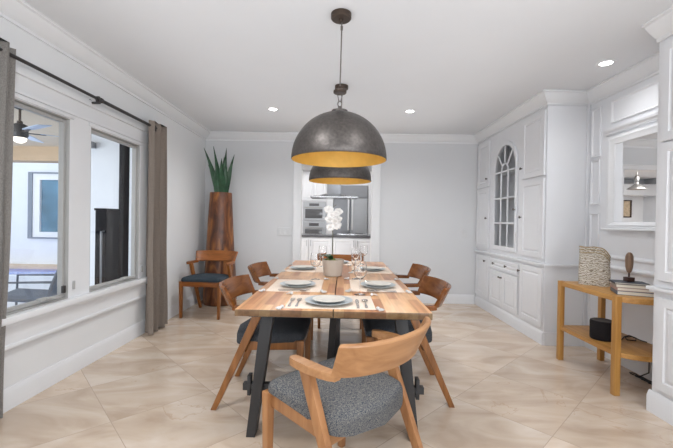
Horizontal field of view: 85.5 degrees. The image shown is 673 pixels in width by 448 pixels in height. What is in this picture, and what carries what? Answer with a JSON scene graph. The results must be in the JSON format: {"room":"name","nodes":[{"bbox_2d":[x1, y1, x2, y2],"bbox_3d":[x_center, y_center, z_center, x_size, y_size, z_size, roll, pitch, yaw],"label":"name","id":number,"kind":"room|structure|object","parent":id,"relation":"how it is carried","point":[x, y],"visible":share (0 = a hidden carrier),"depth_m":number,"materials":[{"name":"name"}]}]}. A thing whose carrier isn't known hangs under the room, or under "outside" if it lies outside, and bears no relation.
{"room":"dining room","nodes":[
{"label":"dining room","id":0,"kind":"room"},
{"bbox_2d":[7,274,53,306],"bbox_3d":[-8.047,1.197,2.584,11.894,0.110,10.980,1,0,1],"label":"floor","id":1,"kind":"structure","parent":0,"point":[12,278],"depth_m":6.98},
{"bbox_2d":[7,270,56,304],"bbox_3d":[-3.188,0.842,3.847,0.594,0.768,0.568,1,0,-22],"label":"patio chair","id":2,"kind":"object","parent":1,"relation":"on","point":[17,295],"visible":0.41,"depth_m":3.75,"materials":[{"name":"metal"}]},
{"bbox_2d":[94,208,119,284],"bbox_3d":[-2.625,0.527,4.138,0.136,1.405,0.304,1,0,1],"label":"refrigerator","id":3,"kind":"object","parent":1,"relation":"on","point":[106,219],"visible":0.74,"depth_m":4.05,"materials":[{"name":"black metal"}]},
{"bbox_2d":[118,144,129,278],"bbox_3d":[-2.552,-0.111,4.372,0.040,2.679,0.150,1,0,1],"label":"patio post","id":4,"kind":"object","parent":1,"relation":"on","point":[124,151],"visible":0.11,"depth_m":4.34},
{"bbox_2d":[9,269,56,274],"bbox_3d":[-8.950,1.186,8.669,9.959,0.120,1.170,1,0,1],"label":"pool water","id":5,"kind":"object","parent":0,"point":[11,271],"depth_m":8.82,"materials":[{"name":"liquid"}]},
{"bbox_2d":[9,264,56,268],"bbox_3d":[-8.940,1.146,9.479,9.959,0.190,0.450,1,0,1],"label":"pool coping","id":6,"kind":"object","parent":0,"point":[11,266],"depth_m":9.24},
{"bbox_2d":[9,163,57,263],"bbox_3d":[-8.909,-0.581,9.767,9.959,3.260,0.150,1,0,1],"label":"wall","id":7,"kind":"structure","parent":0,"point":[23,250],"depth_m":9.69,"materials":[{"name":"paint"}]},
{"bbox_2d":[27,172,57,238],"bbox_3d":[-7.476,-0.487,9.698,1.370,1.760,0.160,1,0,1],"label":"window","id":8,"kind":"structure","parent":7,"relation":"in","point":[42,223],"depth_m":9.66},
{"bbox_2d":[13,108,58,146],"bbox_3d":[-4.595,-1.517,3.239,5.094,0.080,8.400,1,0,1],"label":"ceiling","id":9,"kind":"structure","parent":0,"point":[28,118],"depth_m":5.81,"materials":[{"name":"paint"}]},
{"bbox_2d":[13,146,58,162],"bbox_3d":[-5.565,-1.353,3.251,3.159,0.280,8.400,1,0,1],"label":"beam","id":10,"kind":"structure","parent":9,"relation":"attached to","point":[21,154],"depth_m":7.16,"materials":[{"name":"wood"}]},
{"bbox_2d":[13,107,58,142],"bbox_3d":[-3.969,-1.240,4.518,1.275,0.469,1.289,1,0,1],"label":"ceiling fan","id":11,"kind":"object","parent":9,"relation":"hanging from","point":[21,133],"visible":0.81,"depth_m":4.49,"materials":[{"name":"black paint"}]},
{"bbox_2d":[0,17,205,389],"bbox_3d":[-2.056,-0.094,1.516,0.054,2.500,8.190,1,0,1],"label":"wall","id":12,"kind":"structure","parent":0,"point":[186,156],"depth_m":3.42,"materials":[{"name":"grey paint"}]},
{"bbox_2d":[6,99,74,315],"bbox_3d":[-2.017,-0.111,2.358,0.112,1.336,0.815,1,0,1],"label":"window","id":13,"kind":"structure","parent":12,"relation":"in","point":[64,123],"depth_m":2.68,"materials":[{"name":"wood"}]},
{"bbox_2d":[2,277,146,328],"bbox_3d":[-1.988,0.591,2.830,0.074,0.072,2.130,1,0,1],"label":"trim","id":14,"kind":"structure","parent":12,"relation":"attached to","point":[18,318],"depth_m":2.65,"materials":[{"name":"wood"}]},
{"bbox_2d":[5,64,148,350],"bbox_3d":[-1.992,-0.112,2.826,0.044,1.750,2.050,1,0,1],"label":"trim","id":15,"kind":"structure","parent":12,"relation":"attached to","point":[32,88],"depth_m":2.83,"materials":[{"name":"wood"}]},
{"bbox_2d":[0,47,156,131],"bbox_3d":[-1.947,-0.979,2.562,0.110,0.080,2.695,1,0,1],"label":"curtain rod","id":16,"kind":"object","parent":12,"relation":"attached to","point":[98,99],"visible":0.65,"depth_m":2.73,"materials":[{"name":"metal"}]},
{"bbox_2d":[0,38,15,417],"bbox_3d":[-1.940,0.050,1.914,0.114,2.188,0.546,1,0,1],"label":"curtain","id":17,"kind":"object","parent":16,"relation":"hanging from","point":[7,63],"visible":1,"depth_m":2.15,"materials":[{"name":"grey fabric"}]},
{"bbox_2d":[145,120,167,334],"bbox_3d":[-1.919,0.035,3.897,0.135,2.185,0.394,1,0,1],"label":"curtain","id":18,"kind":"object","parent":16,"relation":"hanging from","point":[156,315],"visible":0.99,"depth_m":3.84,"materials":[{"name":"beige fabric"}]},
{"bbox_2d":[3,290,202,412],"bbox_3d":[-2.041,1.088,1.464,0.016,0.138,8.070,1,0,1],"label":"baseboard","id":19,"kind":"structure","parent":12,"relation":"attached to","point":[16,394],"depth_m":2.79,"materials":[{"name":"wood"}]},
{"bbox_2d":[89,127,142,291],"bbox_3d":[-2.006,-0.117,3.326,0.112,1.336,0.770,1,0,1],"label":"window","id":20,"kind":"structure","parent":12,"relation":"in","point":[135,148],"depth_m":3.63,"materials":[{"name":"wood"}]},
{"bbox_2d":[0,0,658,143],"bbox_3d":[0.240,-1.250,1.424,4.501,0.111,8.070,1,0,1],"label":"trim","id":21,"kind":"structure","parent":12,"relation":"attached to","point":[19,13],"depth_m":3.50,"materials":[{"name":"wood"}]},
{"bbox_2d":[90,134,131,285],"bbox_3d":[-3.010,-0.127,5.562,1.939,2.680,0.120,1,0,1],"label":"wall","id":22,"kind":"structure","parent":0,"point":[105,158],"depth_m":5.50,"materials":[{"name":"paint"}]},
{"bbox_2d":[91,141,95,148],"bbox_3d":[-3.689,-1.182,5.447,0.130,0.090,0.109,1,0,1],"label":"spotlight","id":23,"kind":"object","parent":22,"relation":"attached to","point":[93,144],"visible":0.48,"depth_m":5.43,"materials":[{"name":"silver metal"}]},
{"bbox_2d":[0,300,672,447],"bbox_3d":[-0.641,1.195,3.625,6.520,0.060,12.620,1,0,1],"label":"floor","id":24,"kind":"structure","parent":0,"point":[506,388],"depth_m":2.50,"materials":[{"name":"tile"}]},
{"bbox_2d":[179,250,237,319],"bbox_3d":[-1.621,0.751,4.670,0.581,0.782,0.600,1,0,5],"label":"armchair","id":25,"kind":"object","parent":24,"relation":"on","point":[194,280],"visible":0.85,"depth_m":4.55,"materials":[{"name":"brown wood"}]},
{"bbox_2d":[203,192,236,306],"bbox_3d":[-1.666,0.345,5.215,0.467,1.585,0.464,1,0,1],"label":"planter","id":26,"kind":"object","parent":24,"relation":"on","point":[220,232],"visible":0.73,"depth_m":5.06,"materials":[{"name":"brown wood"}]},
{"bbox_2d":[204,146,234,191],"bbox_3d":[-1.673,-0.762,5.193,0.431,0.675,0.159,1,0,-11],"label":"snake plant","id":27,"kind":"object","parent":26,"relation":"on","point":[221,179],"visible":0.94,"depth_m":5.16,"materials":[{"name":"green plant"}]},
{"bbox_2d":[211,274,311,409],"bbox_3d":[-0.498,0.784,2.546,0.600,0.782,0.581,1,0,1],"label":"armchair","id":28,"kind":"object","parent":24,"relation":"on","point":[288,333],"visible":0.67,"depth_m":2.31,"materials":[{"name":"brown wood"}]},
{"bbox_2d":[243,261,313,355],"bbox_3d":[-0.530,0.777,3.451,0.600,0.782,0.581,1,0,1],"label":"armchair","id":29,"kind":"object","parent":24,"relation":"on","point":[259,269],"visible":0.2,"depth_m":3.59,"materials":[{"name":"brown wood"}]},
{"bbox_2d":[302,170,326,232],"bbox_3d":[-0.786,-0.127,9.607,1.060,2.498,0.638,1,0,1],"label":"tall cabinet","id":30,"kind":"object","parent":24,"relation":"on","point":[309,188],"visible":0.23,"depth_m":9.28,"materials":[{"name":"wood"}]},
{"bbox_2d":[303,221,325,233],"bbox_3d":[-0.570,0.200,9.267,0.580,0.535,0.081,1,0,1],"label":"wall oven","id":31,"kind":"object","parent":30,"relation":"in","point":[312,227],"visible":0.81,"depth_m":9.28,"materials":[{"name":"silver metal"}]},
{"bbox_2d":[303,202,325,220],"bbox_3d":[-0.562,-0.325,9.263,0.580,0.475,0.081,1,0,1],"label":"wall oven","id":32,"kind":"object","parent":30,"relation":"in","point":[312,211],"visible":0.98,"depth_m":9.28,"materials":[{"name":"silver metal"}]},
{"bbox_2d":[235,260,432,439],"bbox_3d":[-0.001,0.800,2.921,1.006,0.760,2.268,1,0,1],"label":"dining table","id":33,"kind":"object","parent":24,"relation":"on","point":[400,307],"visible":0.62,"depth_m":2.01,"materials":[{"name":"wood"},{"name":"black painted steel"}]},
{"bbox_2d":[258,277,327,292],"bbox_3d":[-0.267,0.408,2.486,0.422,0.020,0.542,1,0,1],"label":"placemat","id":34,"kind":"object","parent":33,"relation":"on","point":[317,287],"visible":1,"depth_m":2.39,"materials":[{"name":"fabric"}]},
{"bbox_2d":[278,289,306,290],"bbox_3d":[-0.271,0.412,2.265,0.179,0.008,0.035,1,0,1],"label":"spoon","id":35,"kind":"object","parent":34,"relation":"on","point":[300,289],"visible":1,"depth_m":2.26,"materials":[{"name":"metal"}]},
{"bbox_2d":[280,281,315,287],"bbox_3d":[-0.259,0.406,2.441,0.240,0.019,0.240,1,0,1],"label":"dinner plate","id":36,"kind":"object","parent":34,"relation":"on","point":[281,283],"visible":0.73,"depth_m":2.40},
{"bbox_2d":[285,280,310,285],"bbox_3d":[-0.259,0.397,2.441,0.176,0.015,0.176,1,0,1],"label":"salad plate","id":37,"kind":"object","parent":36,"relation":"on","point":[292,282],"visible":1,"depth_m":2.45,"materials":[{"name":"ceramic"}]},
{"bbox_2d":[281,263,322,271],"bbox_3d":[-0.266,0.402,3.361,0.422,0.020,0.542,1,0,1],"label":"placemat","id":38,"kind":"object","parent":33,"relation":"on","point":[318,269],"visible":0.53,"depth_m":3.22,"materials":[{"name":"fabric"}]},
{"bbox_2d":[290,266,314,269],"bbox_3d":[-0.306,0.399,3.306,0.240,0.019,0.240,1,0,1],"label":"dinner plate","id":39,"kind":"object","parent":38,"relation":"on","point":[312,267],"visible":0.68,"depth_m":3.23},
{"bbox_2d":[293,265,311,268],"bbox_3d":[-0.306,0.391,3.306,0.176,0.015,0.176,1,0,1],"label":"salad plate","id":40,"kind":"object","parent":39,"relation":"on","point":[295,266],"visible":0.98,"depth_m":3.33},
{"bbox_2d":[319,246,326,266],"bbox_3d":[-0.133,0.310,3.504,0.081,0.200,0.081,1,0,1],"label":"wine glass","id":41,"kind":"object","parent":38,"relation":"on","point":[322,249],"visible":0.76,"depth_m":3.47,"materials":[{"name":"white"}]},
{"bbox_2d":[310,253,320,279],"bbox_3d":[-0.158,0.318,2.744,0.081,0.200,0.081,1,0,1],"label":"wine glass","id":42,"kind":"object","parent":33,"relation":"on","point":[315,259],"visible":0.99,"depth_m":2.72,"materials":[{"name":"white"}]},
{"bbox_2d":[276,291,384,310],"bbox_3d":[-0.031,0.415,1.988,0.542,0.020,0.412,1,0,1],"label":"placemat","id":43,"kind":"object","parent":33,"relation":"on","point":[302,304],"visible":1,"depth_m":1.90,"materials":[{"name":"fabric"}]},
{"bbox_2d":[305,295,352,305],"bbox_3d":[-0.041,0.413,1.948,0.256,0.019,0.256,1,0,1],"label":"dinner plate","id":44,"kind":"object","parent":43,"relation":"on","point":[308,299],"visible":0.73,"depth_m":1.92,"materials":[{"name":"ceramic"}]},
{"bbox_2d":[312,295,344,302],"bbox_3d":[-0.041,0.404,1.948,0.176,0.015,0.176,1,0,1],"label":"salad plate","id":45,"kind":"object","parent":44,"relation":"on","point":[321,298],"visible":1,"depth_m":1.96,"materials":[{"name":"ceramic"}]},
{"bbox_2d":[311,261,352,264],"bbox_3d":[0.014,0.403,3.843,0.542,0.020,0.412,1,0,1],"label":"placemat","id":46,"kind":"object","parent":33,"relation":"on","point":[349,262],"visible":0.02,"depth_m":3.80,"materials":[{"name":"fabric"}]},
{"bbox_2d":[321,205,343,276],"bbox_3d":[-0.033,0.131,2.946,0.193,0.577,0.178,1,0,1],"label":"potted orchid","id":47,"kind":"object","parent":33,"relation":"on","point":[332,267],"visible":1,"depth_m":2.91,"materials":[{"name":"ceramic"}]},
{"bbox_2d":[351,253,361,279],"bbox_3d":[0.154,0.323,2.801,0.081,0.200,0.081,1,0,1],"label":"wine glass","id":48,"kind":"object","parent":33,"relation":"on","point":[355,256],"visible":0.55,"depth_m":2.77,"materials":[{"name":"white"}]},
{"bbox_2d":[354,261,366,295],"bbox_3d":[0.143,0.326,2.201,0.081,0.200,0.081,1,0,1],"label":"wine glass","id":49,"kind":"object","parent":33,"relation":"on","point":[360,267],"visible":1,"depth_m":2.17,"materials":[{"name":"clear"}]},
{"bbox_2d":[360,245,367,260],"bbox_3d":[0.279,0.318,3.719,0.081,0.200,0.081,1,0,1],"label":"wine glass","id":50,"kind":"object","parent":33,"relation":"on","point":[363,248],"visible":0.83,"depth_m":3.69,"materials":[{"name":"white"}]},
{"bbox_2d":[347,264,397,273],"bbox_3d":[0.314,0.412,3.345,0.422,0.020,0.542,1,0,1],"label":"placemat","id":51,"kind":"object","parent":33,"relation":"on","point":[386,271],"visible":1,"depth_m":3.21,"materials":[{"name":"fabric"}]},
{"bbox_2d":[351,248,359,270],"bbox_3d":[0.169,0.316,3.240,0.081,0.200,0.081,1,0,1],"label":"wine glass","id":52,"kind":"object","parent":51,"relation":"on","point":[354,250],"visible":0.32,"depth_m":3.21,"materials":[{"name":"white"}]},
{"bbox_3d":[0.326,0.409,3.299,0.240,0.019,0.240,1,0,1],"label":"dinner plate","id":53,"kind":"object","parent":51,"relation":"on","visible":0},
{"bbox_2d":[367,266,381,269],"bbox_3d":[0.327,0.401,3.299,0.176,0.015,0.176,1,0,1],"label":"salad plate","id":54,"kind":"object","parent":53,"relation":"on","point":[368,267],"visible":0.84,"depth_m":3.30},
{"bbox_2d":[344,277,411,292],"bbox_3d":[0.265,0.416,2.520,0.422,0.020,0.542,1,0,1],"label":"placemat","id":55,"kind":"object","parent":33,"relation":"on","point":[354,284],"visible":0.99,"depth_m":2.42,"materials":[{"name":"fabric"}]},
{"bbox_2d":[361,281,395,288],"bbox_3d":[0.279,0.414,2.460,0.240,0.019,0.240,1,0,1],"label":"dinner plate","id":56,"kind":"object","parent":55,"relation":"on","point":[362,283],"visible":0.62,"depth_m":2.43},
{"bbox_2d":[365,281,390,286],"bbox_3d":[0.280,0.406,2.460,0.176,0.015,0.176,1,0,1],"label":"salad plate","id":57,"kind":"object","parent":56,"relation":"on","point":[372,283],"visible":1,"depth_m":2.48,"materials":[{"name":"ceramic"}]},
{"bbox_2d":[301,237,370,261],"bbox_3d":[0.050,0.708,7.720,2.600,0.880,0.870,1,0,1],"label":"kitchen island","id":58,"kind":"object","parent":24,"relation":"on","point":[309,245],"visible":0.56,"depth_m":7.32,"materials":[{"name":"white wood"}]},
{"bbox_2d":[302,233,370,237],"bbox_3d":[0.058,0.247,7.747,2.680,0.040,0.890,1,0,1],"label":"island countertop","id":59,"kind":"structure","parent":58,"relation":"on","point":[303,234],"depth_m":7.31,"materials":[{"name":"stone"}]},
{"bbox_2d":[337,233,367,235],"bbox_3d":[0.328,0.213,7.668,0.620,0.036,0.500,1,0,1],"label":"cooktop","id":60,"kind":"object","parent":59,"relation":"in","point":[357,234],"visible":0.99,"depth_m":7.42,"materials":[{"name":"metal"}]},
{"bbox_2d":[318,254,362,328],"bbox_3d":[0.049,0.780,4.364,0.581,0.782,0.600,1,0,1],"label":"armchair","id":61,"kind":"object","parent":24,"relation":"on","point":[340,256],"visible":0.05,"depth_m":4.61,"materials":[{"name":"brown wood"}]},
{"bbox_2d":[262,316,430,447],"bbox_3d":[0.063,0.799,1.583,0.600,0.782,0.581,1,1,45],"label":"armchair","id":62,"kind":"object","parent":24,"relation":"on","point":[349,393],"visible":1,"depth_m":1.43,"materials":[{"name":"brown wood"}]},
{"bbox_2d":[326,171,371,233],"bbox_3d":[0.726,-0.102,9.591,1.955,2.498,0.638,1,0,1],"label":"tall cabinet","id":63,"kind":"object","parent":24,"relation":"on","point":[329,201],"visible":0.04,"depth_m":9.29,"materials":[{"name":"wood"}]},
{"bbox_2d":[333,185,367,233],"bbox_3d":[0.350,0.076,9.552,0.880,2.130,0.728,1,0,1],"label":"refrigerator","id":64,"kind":"object","parent":24,"relation":"on","point":[354,216],"visible":0.53,"depth_m":9.25,"materials":[{"name":"silver metal"}]},
{"bbox_2d":[362,275,454,407],"bbox_3d":[0.496,0.799,2.635,0.600,0.782,0.581,1,0,0],"label":"armchair","id":65,"kind":"object","parent":24,"relation":"on","point":[437,288],"visible":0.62,"depth_m":2.44,"materials":[{"name":"brown wood"}]},
{"bbox_2d":[395,263,430,286],"bbox_3d":[0.582,0.795,3.494,0.600,0.782,0.581,1,0,1],"label":"armchair","id":66,"kind":"object","parent":24,"relation":"on","point":[418,271],"visible":0.17,"depth_m":3.61,"materials":[{"name":"brown wood"}]},
{"bbox_2d":[475,253,490,311],"bbox_3d":[2.265,0.814,5.192,0.460,0.776,0.510,1,0,1],"label":"base cabinet","id":67,"kind":"object","parent":24,"relation":"on","point":[482,260],"visible":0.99,"depth_m":5.16,"materials":[{"name":"white wood"}]},
{"bbox_2d":[488,256,519,329],"bbox_3d":[2.258,0.818,4.532,0.460,0.776,0.809,1,0,1],"label":"base cabinet","id":68,"kind":"object","parent":24,"relation":"on","point":[503,274],"visible":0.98,"depth_m":4.47,"materials":[{"name":"white wood"}]},
{"bbox_2d":[475,250,578,267],"bbox_3d":[2.275,0.411,4.520,0.438,0.037,1.851,1,0,1],"label":"ledge","id":69,"kind":"object","parent":68,"relation":"on","point":[545,265],"visible":0.48,"depth_m":3.83,"materials":[{"name":"wood"}]},
{"bbox_2d":[476,136,492,251],"bbox_3d":[2.286,-0.451,5.184,0.460,1.673,0.510,1,0,1],"label":"upper cabinet","id":70,"kind":"object","parent":69,"relation":"on","point":[485,148],"visible":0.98,"depth_m":5.13,"materials":[{"name":"white wood"}]},
{"bbox_2d":[491,119,522,257],"bbox_3d":[2.279,-0.446,4.524,0.460,1.673,0.809,1,0,1],"label":"upper cabinet","id":71,"kind":"object","parent":69,"relation":"on","point":[507,144],"visible":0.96,"depth_m":4.71,"materials":[{"name":"white wood"}]},
{"bbox_2d":[498,170,514,175],"bbox_3d":[2.226,-0.645,4.523,0.150,0.012,0.769,1,0,1],"label":"shelf","id":72,"kind":"object","parent":71,"relation":"attached to","point":[512,173],"depth_m":4.70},
{"bbox_2d":[518,105,586,263],"bbox_3d":[2.272,-0.442,3.870,0.460,1.673,0.497,1,0,1],"label":"upper cabinet","id":73,"kind":"object","parent":69,"relation":"on","point":[553,163],"visible":0.98,"depth_m":3.62,"materials":[{"name":"white wood"}]},
{"bbox_2d":[517,262,583,345],"bbox_3d":[2.251,0.822,3.871,0.460,0.776,0.511,1,0,1],"label":"base cabinet","id":74,"kind":"object","parent":24,"relation":"on","point":[538,286],"visible":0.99,"depth_m":3.63,"materials":[{"name":"white wood"}]},
{"bbox_2d":[556,280,653,395],"bbox_3d":[2.185,0.864,2.872,0.434,0.704,0.808,1,0,1],"label":"console table","id":75,"kind":"object","parent":24,"relation":"on","point":[637,350],"visible":0.8,"depth_m":2.73,"materials":[{"name":"brown wood"}]},
{"bbox_2d":[578,246,610,286],"bbox_3d":[2.169,0.350,3.064,0.222,0.326,0.105,1,0,38],"label":"vase","id":76,"kind":"object","parent":75,"relation":"on","point":[594,262],"visible":1,"depth_m":3.02,"materials":[{"name":"ceramic"}]},
{"bbox_2d":[589,317,611,341],"bbox_3d":[2.102,0.834,2.883,0.164,0.150,0.164,1,0,1],"label":"speaker","id":77,"kind":"object","parent":75,"relation":"on","point":[599,328],"visible":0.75,"depth_m":2.83},
{"bbox_2d":[561,325,652,361],"bbox_3d":[2.194,0.929,2.868,0.413,0.035,0.800,1,0,1],"label":"shelf","id":78,"kind":"object","parent":75,"relation":"attached to","point":[637,350],"depth_m":2.73,"materials":[{"name":"brown wood"}]},
{"bbox_2d":[610,287,653,297],"bbox_3d":[2.211,0.503,2.687,0.270,0.028,0.200,1,0,26],"label":"book","id":79,"kind":"object","parent":75,"relation":"on","point":[629,293],"visible":0.59,"depth_m":2.62,"materials":[{"name":"paper"}]},
{"bbox_2d":[610,284,653,292],"bbox_3d":[2.201,0.477,2.695,0.245,0.022,0.190,1,0,25],"label":"book","id":80,"kind":"object","parent":79,"relation":"on","point":[611,285],"visible":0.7,"depth_m":2.63,"materials":[{"name":"paper"}]},
{"bbox_2d":[611,282,651,289],"bbox_3d":[2.187,0.454,2.693,0.225,0.023,0.175,1,0,28],"label":"book","id":81,"kind":"object","parent":80,"relation":"on","point":[613,284],"visible":0.56,"depth_m":2.63,"materials":[{"name":"paper"}]},
{"bbox_2d":[609,279,649,285],"bbox_3d":[2.171,0.435,2.708,0.205,0.012,0.150,1,0,24],"label":"book","id":82,"kind":"object","parent":81,"relation":"on","point":[641,283],"visible":0.94,"depth_m":2.67,"materials":[{"name":"paper"}]},
{"bbox_2d":[623,252,634,281],"bbox_3d":[2.189,0.320,2.724,0.057,0.217,0.048,1,0,1],"label":"sculpture","id":83,"kind":"object","parent":82,"relation":"on","point":[629,258],"visible":1,"depth_m":2.71,"materials":[{"name":"brown wood"}]},
{"bbox_2d":[621,335,646,342],"bbox_3d":[2.287,0.900,2.875,0.208,0.022,0.149,1,0,1],"label":"power cable","id":84,"kind":"object","parent":75,"relation":"on","point":[627,335],"visible":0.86,"depth_m":2.87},
{"bbox_2d":[629,362,651,384],"bbox_3d":[2.369,1.085,2.752,0.116,0.256,0.308,1,0,1],"label":"coiled cord","id":85,"kind":"object","parent":24,"relation":"on","point":[636,375],"visible":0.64,"depth_m":2.81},
{"bbox_2d":[646,292,672,425],"bbox_3d":[2.242,0.837,1.706,0.431,0.776,1.349,1,0,1],"label":"base cabinet","id":86,"kind":"object","parent":24,"relation":"on","point":[659,400],"visible":1,"depth_m":2.27,"materials":[{"name":"wood"}]},
{"bbox_2d":[646,285,672,296],"bbox_3d":[2.245,0.429,1.710,0.438,0.037,1.363,1,0,1],"label":"ledge","id":87,"kind":"object","parent":86,"relation":"on","point":[656,289],"visible":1,"depth_m":2.29,"materials":[{"name":"wood"}]},
{"bbox_2d":[654,35,672,289],"bbox_3d":[2.263,-0.427,1.691,0.431,1.673,1.335,1,0,1],"label":"upper cabinet","id":88,"kind":"object","parent":87,"relation":"on","point":[663,269],"visible":0.98,"depth_m":2.27,"materials":[{"name":"wood"}]},
{"bbox_2d":[204,140,478,303],"bbox_3d":[0.275,-0.083,5.527,4.521,2.500,0.120,1,0,1],"label":"wall","id":89,"kind":"structure","parent":0,"point":[428,192],"depth_m":5.46,"materials":[{"name":"grey paint"}]},
{"bbox_2d":[236,293,251,299],"bbox_3d":[-1.351,1.072,5.484,1.277,0.138,0.016,1,0,1],"label":"baseboard","id":90,"kind":"structure","parent":89,"relation":"attached to","point":[244,296],"depth_m":5.48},
{"bbox_2d":[277,228,290,235],"bbox_3d":[-0.789,0.115,5.473,0.200,0.120,0.012,1,0,1],"label":"light switch","id":91,"kind":"object","parent":89,"relation":"attached to","point":[280,231],"visible":1,"depth_m":5.47,"materials":[{"name":"plastic"}]},
{"bbox_2d":[292,161,380,262],"bbox_3d":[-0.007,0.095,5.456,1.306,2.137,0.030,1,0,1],"label":"trim","id":92,"kind":"structure","parent":89,"relation":"attached to","point":[376,186],"depth_m":5.45,"materials":[{"name":"wood"}]},
{"bbox_2d":[415,294,474,303],"bbox_3d":[1.382,1.117,5.455,1.360,0.138,0.016,1,0,1],"label":"baseboard","id":93,"kind":"structure","parent":89,"relation":"attached to","point":[450,298],"depth_m":5.44,"materials":[{"name":"wood"}]},
{"bbox_2d":[23,0,672,170],"bbox_3d":[-0.600,-1.375,3.608,6.520,0.080,12.620,1,0,1],"label":"ceiling","id":94,"kind":"structure","parent":0,"point":[462,66],"depth_m":2.79,"materials":[{"name":"paint"}]},
{"bbox_2d":[267,107,278,110],"bbox_3d":[-0.740,-1.338,4.249,0.144,0.004,0.144,1,0,1],"label":"recessed light","id":95,"kind":"object","parent":94,"relation":"in","point":[268,108],"visible":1,"depth_m":4.25,"materials":[{"name":"white"}]},
{"bbox_2d":[310,184,357,199],"bbox_3d":[-0.043,-0.945,7.695,0.980,0.814,0.560,1,0,1],"label":"range hood","id":96,"kind":"object","parent":94,"relation":"attached to","point":[333,191],"visible":0.59,"depth_m":7.57,"materials":[{"name":"silver metal"}]},
{"bbox_2d":[291,8,386,166],"bbox_3d":[0.022,-0.857,2.284,0.596,0.916,0.596,1,0,1],"label":"pendant lamp","id":97,"kind":"object","parent":94,"relation":"hanging from","point":[338,137],"visible":1,"depth_m":2.10,"materials":[{"name":"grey metal"}]},
{"bbox_2d":[309,83,370,184],"bbox_3d":[0.041,-0.866,3.494,0.597,0.914,0.597,1,0,-30],"label":"pendant lamp","id":98,"kind":"object","parent":94,"relation":"hanging from","point":[318,174],"visible":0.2,"depth_m":3.30,"materials":[{"name":"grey metal"}]},
{"bbox_2d":[404,109,415,112],"bbox_3d":[0.857,-1.312,4.247,0.144,0.004,0.144,1,0,1],"label":"recessed light","id":99,"kind":"object","parent":94,"relation":"in","point":[409,110],"visible":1,"depth_m":4.25,"materials":[{"name":"white"}]},
{"bbox_2d":[595,59,616,66],"bbox_3d":[2.152,-1.282,2.909,0.144,0.004,0.144,1,0,1],"label":"recessed light","id":100,"kind":"object","parent":94,"relation":"in","point":[604,63],"visible":1,"depth_m":2.91,"materials":[{"name":"white"}]},
{"bbox_2d":[599,61,612,65],"bbox_3d":[2.152,-1.284,2.909,0.092,0.001,0.092,1,0,1],"label":"diffuser","id":101,"kind":"object","parent":100,"relation":"attached to","point":[602,63],"depth_m":2.91,"materials":[{"name":"white"}]},
{"bbox_2d":[642,5,672,42],"bbox_3d":[2.003,-1.211,-0.137,0.115,0.111,4.985,1,0,1],"label":"trim","id":102,"kind":"structure","parent":94,"relation":"attached to","point":[660,27],"depth_m":2.27,"materials":[{"name":"wood"}]},
{"bbox_2d":[587,74,658,313],"bbox_3d":[2.541,-0.018,1.408,0.140,2.500,8.070,1,0,1],"label":"wall","id":103,"kind":"structure","parent":0,"point":[641,244],"depth_m":3.21,"materials":[{"name":"paint"}]},
{"bbox_2d":[582,104,590,324],"bbox_3d":[2.479,-0.054,3.608,0.030,2.259,0.022,1,0,1],"label":"trim","id":104,"kind":"structure","parent":103,"relation":"attached to","point":[588,129],"depth_m":3.60,"materials":[{"name":"wood"}]},
{"bbox_2d":[589,213,599,246],"bbox_3d":[2.483,0.076,3.512,0.016,0.360,0.125,1,0,1],"label":"trim","id":105,"kind":"structure","parent":103,"relation":"attached to","point":[594,220],"depth_m":3.51,"materials":[{"name":"wood"}]},
{"bbox_2d":[590,159,600,204],"bbox_3d":[2.491,-0.401,3.508,0.016,0.435,0.125,1,0,1],"label":"trim","id":106,"kind":"structure","parent":103,"relation":"attached to","point":[595,172],"depth_m":3.51,"materials":[{"name":"wood"}]},
{"bbox_2d":[591,106,601,157],"bbox_3d":[2.499,-0.878,3.505,0.016,0.470,0.125,1,0,1],"label":"trim","id":107,"kind":"structure","parent":103,"relation":"attached to","point":[596,125],"depth_m":3.51,"materials":[{"name":"wood"}]},
{"bbox_2d":[584,341,651,380],"bbox_3d":[2.461,1.151,2.996,0.016,0.138,1.259,1,0,1],"label":"baseboard","id":108,"kind":"structure","parent":103,"relation":"attached to","point":[639,367],"depth_m":3.00,"materials":[{"name":"wood"}]},
{"bbox_2d":[587,282,653,344],"bbox_3d":[2.467,0.760,2.994,0.016,0.520,1.170,1,0,1],"label":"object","id":109,"kind":"structure","parent":103,"relation":"attached to","point":[637,320],"depth_m":3.04,"materials":[{"name":"paint"}]},
{"bbox_2d":[601,122,657,231],"bbox_3d":[2.455,-0.362,2.960,0.074,0.837,0.737,1,0,1],"label":"wall mirror","id":110,"kind":"object","parent":103,"relation":"attached to","point":[632,155],"visible":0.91,"depth_m":3.04,"materials":[{"name":"mirror"}]},
{"bbox_2d":[614,133,656,221],"bbox_3d":[2.480,-0.360,2.960,0.004,0.696,0.553,1,0,-1],"label":"mirror glass","id":111,"kind":"object","parent":110,"relation":"attached to","point":[635,157],"depth_m":3.01,"materials":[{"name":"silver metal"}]},
{"bbox_2d":[603,112,657,135],"bbox_3d":[2.478,-0.833,2.983,0.045,0.045,0.770,1,0,1],"label":"trim","id":112,"kind":"structure","parent":103,"relation":"attached to","point":[653,117],"depth_m":3.04,"materials":[{"name":"wood"}]},
{"bbox_2d":[610,265,653,277],"bbox_3d":[2.466,0.397,2.995,0.030,0.045,1.208,1,0,1],"label":"trim","id":113,"kind":"structure","parent":103,"relation":"attached to","point":[612,268],"depth_m":3.00,"materials":[{"name":"wood"}]},
{"bbox_2d":[610,255,654,264],"bbox_3d":[2.471,0.300,2.991,0.022,0.040,0.830,1,0,1],"label":"trim","id":114,"kind":"structure","parent":103,"relation":"attached to","point":[614,257],"depth_m":2.98,"materials":[{"name":"wood"}]},
{"bbox_2d":[611,80,658,123],"bbox_3d":[2.496,-1.013,2.989,0.016,0.205,0.645,1,0,1],"label":"trim","id":115,"kind":"structure","parent":103,"relation":"attached to","point":[643,99],"depth_m":3.05,"materials":[{"name":"wood"}]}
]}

